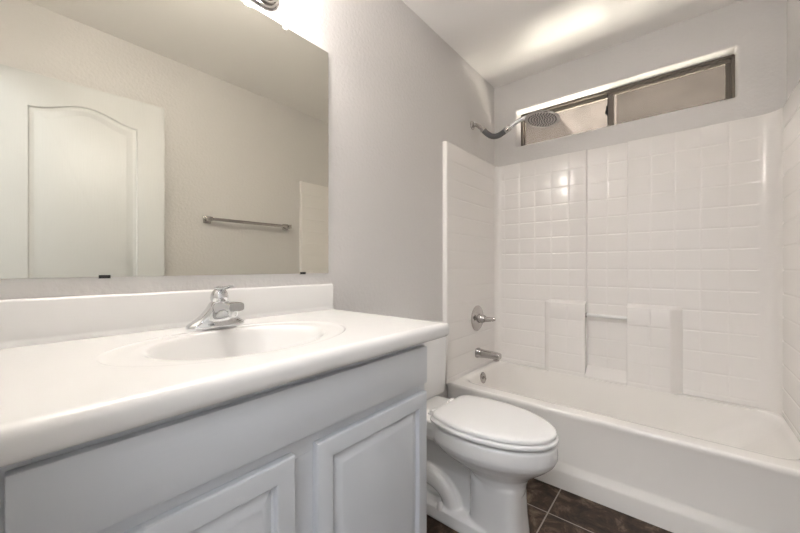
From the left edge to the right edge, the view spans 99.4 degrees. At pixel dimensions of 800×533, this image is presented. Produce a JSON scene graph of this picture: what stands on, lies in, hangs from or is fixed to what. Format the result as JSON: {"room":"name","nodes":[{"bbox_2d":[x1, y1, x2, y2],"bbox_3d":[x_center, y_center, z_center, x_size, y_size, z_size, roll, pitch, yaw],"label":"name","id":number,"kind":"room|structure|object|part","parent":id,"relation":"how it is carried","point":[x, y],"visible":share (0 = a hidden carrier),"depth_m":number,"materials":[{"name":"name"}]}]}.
{"room":"bathroom","nodes":[
{"label":"bathroom","id":0,"kind":"room"},
{"bbox_2d":[0,0,493,397],"bbox_3d":[-0.061,-0.144,1.762,0.100,2.488,2.690,0,0,40],"label":"wall","id":1,"kind":"structure","parent":0,"point":[397,91],"depth_m":1.64,"materials":[{"name":"white paint"}]},
{"bbox_2d":[0,0,327,278],"bbox_3d":[-0.586,-0.432,1.045,0.011,0.925,0.908,0,0,40],"label":"wall mirror","id":2,"kind":"object","parent":1,"relation":"attached to","point":[138,137],"visible":1,"depth_m":0.94,"materials":[{"name":"white mirror"}]},
{"bbox_2d":[0,284,333,348],"bbox_3d":[-0.577,0.123,1.045,0.023,0.105,0.925,0,0,40],"label":"backsplash","id":3,"kind":"structure","parent":1,"relation":"attached to","point":[25,321],"depth_m":0.88,"materials":[{"name":"white stone"}]},
{"bbox_2d":[253,0,279,9],"bbox_3d":[-0.553,-0.969,0.988,0.134,0.126,0.516,0,0,40],"label":"vanity light","id":4,"kind":"object","parent":1,"relation":"attached to","point":[268,4],"visible":1,"depth_m":1.19,"materials":[{"name":"silver metal"}]},
{"bbox_2d":[470,110,559,138],"bbox_3d":[0.722,-0.929,2.178,0.570,0.166,0.200,0,0,40],"label":"shower","id":5,"kind":"object","parent":1,"relation":"attached to","point":[540,118],"visible":1,"depth_m":2.11,"materials":[{"name":"silver metal"}]},
{"bbox_3d":[0.542,-0.953,2.327,0.098,0.085,0.026,0,0,40],"label":"arm","id":6,"kind":"part","parent":5,"relation":"part of","materials":[{"name":"silver metal"}]},
{"bbox_3d":[0.863,-0.889,2.059,0.163,0.029,0.163,0,0,40],"label":"nozzle plate","id":7,"kind":"part","parent":5,"relation":"part of","materials":[{"name":"grey metal"}]},
{"bbox_2d":[427,478,672,532],"bbox_3d":[0.070,1.130,0.436,2.800,0.060,4.560,0,0,40],"label":"floor","id":8,"kind":"structure","parent":0,"point":[550,508],"depth_m":1.48,"materials":[{"name":"tile"}]},
{"bbox_2d":[0,343,426,532],"bbox_3d":[-0.397,0.660,0.855,0.544,0.879,0.862,0,0,40],"label":"vanity cabinet","id":9,"kind":"object","parent":8,"relation":"on","point":[342,449],"visible":0.74,"depth_m":0.61,"materials":[{"name":"grey paint"}]},
{"bbox_3d":[-0.330,0.672,0.524,0.018,0.606,0.375,0,0,40],"label":"door","id":10,"kind":"part","parent":9,"relation":"part of","materials":[{"name":"grey paint"}]},
{"bbox_2d":[0,284,448,467],"bbox_3d":[-0.364,0.194,0.875,0.568,0.246,0.936,0,0,40],"label":"countertop","id":11,"kind":"structure","parent":9,"relation":"on","point":[75,370],"depth_m":0.72,"materials":[{"name":"white stone"}]},
{"bbox_2d":[186,285,244,330],"bbox_3d":[-0.493,0.112,0.948,0.159,0.123,0.156,0,0,40],"label":"faucet","id":12,"kind":"object","parent":11,"relation":"on","point":[220,312],"visible":1,"depth_m":0.94,"materials":[{"name":"silver metal"}]},
{"bbox_3d":[-0.514,0.083,0.966,0.047,0.045,0.047,0,0,40],"label":"handle","id":13,"kind":"part","parent":12,"relation":"part of","materials":[{"name":"silver metal"}]},
{"bbox_3d":[-0.491,0.060,0.947,0.092,0.019,0.032,0,0,40],"label":"lever","id":14,"kind":"part","parent":12,"relation":"part of","materials":[{"name":"silver metal"}]},
{"bbox_3d":[-0.482,0.129,0.940,0.132,0.068,0.048,0,0,40],"label":"spout","id":15,"kind":"part","parent":12,"relation":"part of","materials":[{"name":"silver metal"}]},
{"bbox_3d":[-0.051,0.672,0.858,0.018,0.606,0.391,0,0,40],"label":"door","id":16,"kind":"part","parent":9,"relation":"part of","materials":[{"name":"grey paint"}]},
{"bbox_2d":[424,320,558,532],"bbox_3d":[0.293,0.699,1.500,0.760,0.802,0.444,0,0,40],"label":"toilet","id":17,"kind":"object","parent":8,"relation":"on","point":[483,454],"visible":0.74,"depth_m":1.35,"materials":[{"name":"white ceramic"}]},
{"bbox_3d":[0.063,0.495,1.691,0.150,0.335,0.424,0,0,40],"label":"tank","id":18,"kind":"part","parent":17,"relation":"part of","materials":[{"name":"white ceramic"}]},
{"bbox_3d":[0.296,0.882,1.498,0.748,0.436,0.360,0,0,40],"label":"bowl","id":19,"kind":"part","parent":17,"relation":"part of","materials":[{"name":"white ceramic"}]},
{"bbox_3d":[0.398,0.656,1.412,0.486,0.018,0.368,0,0,40],"label":"seat","id":20,"kind":"part","parent":17,"relation":"part of","materials":[{"name":"white plastic"}]},
{"bbox_3d":[0.398,0.633,1.412,0.472,0.020,0.354,0,0,40],"label":"lid","id":21,"kind":"part","parent":17,"relation":"part of","materials":[{"name":"white plastic"}]},
{"bbox_2d":[447,360,799,532],"bbox_3d":[1.085,0.905,1.868,1.514,0.387,0.676,0,0,40],"label":"bathtub","id":22,"kind":"object","parent":8,"relation":"on","point":[675,463],"visible":0.7,"depth_m":1.54,"materials":[{"name":"white ceramic"}]},
{"bbox_3d":[0.570,0.764,2.324,0.017,0.080,0.080,0,0,40],"label":"overflow plate","id":23,"kind":"part","parent":22,"relation":"part of","materials":[{"name":"silver metal"}]},
{"bbox_2d":[443,80,799,441],"bbox_3d":[1.081,-0.025,1.868,1.519,1.473,0.745,0,0,40],"label":"tub surround","id":24,"kind":"object","parent":22,"relation":"on","point":[669,263],"visible":0.98,"depth_m":2.00,"materials":[{"name":"white tile"}]},
{"bbox_2d":[471,305,495,330],"bbox_3d":[0.585,0.358,2.311,0.130,0.176,0.176,0,0,40],"label":"shower valve","id":25,"kind":"object","parent":24,"relation":"attached to","point":[477,317],"visible":1,"depth_m":2.31,"materials":[{"name":"silver metal"}]},
{"bbox_3d":[0.565,0.358,2.328,0.049,0.064,0.064,0,0,40],"label":"handle","id":26,"kind":"part","parent":25,"relation":"part of","materials":[{"name":"silver metal"}]},
{"bbox_3d":[0.603,0.360,2.296,0.083,0.039,0.040,0,0,40],"label":"lever","id":27,"kind":"part","parent":25,"relation":"part of","materials":[{"name":"silver metal"}]},
{"bbox_2d":[475,348,501,361],"bbox_3d":[0.600,0.598,2.299,0.167,0.067,0.066,0,0,40],"label":"tub spout","id":28,"kind":"object","parent":24,"relation":"attached to","point":[479,353],"visible":1,"depth_m":2.28,"materials":[{"name":"silver metal"}]},
{"bbox_3d":[1.288,0.676,2.120,0.223,0.068,0.059,0,0,40],"label":"recess sill","id":29,"kind":"part","parent":24,"relation":"part of","materials":[{"name":"white plastic"}]},
{"bbox_2d":[402,0,741,87],"bbox_3d":[0.070,-1.428,0.436,2.800,0.080,4.560,0,0,40],"label":"ceiling","id":30,"kind":"structure","parent":0,"point":[504,41],"depth_m":1.96,"materials":[{"name":"white paint"}]},
{"bbox_2d":[494,0,786,408],"bbox_3d":[1.371,-0.144,2.216,1.520,2.488,0.160,0,0,40],"label":"wall","id":31,"kind":"structure","parent":0,"point":[754,31],"depth_m":1.97,"materials":[{"name":"white paint"}]},
{"bbox_2d":[521,54,734,145],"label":"window","id":32,"kind":"structure","parent":31,"relation":"in","point":[728,61],"depth_m":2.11,"materials":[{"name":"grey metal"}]},
{"bbox_3d":[1.601,-1.028,2.057,0.581,0.235,0.018,0,0,40],"label":"sash","id":33,"kind":"part","parent":32,"relation":"part of","materials":[{"name":"brown metal"}]},
{"bbox_2d":[787,0,799,98],"bbox_3d":[1.184,-0.144,0.725,0.100,2.488,2.690,0,0,40],"label":"wall","id":34,"kind":"structure","parent":0,"point":[793,6],"depth_m":1.57,"materials":[{"name":"white paint"}]}
]}

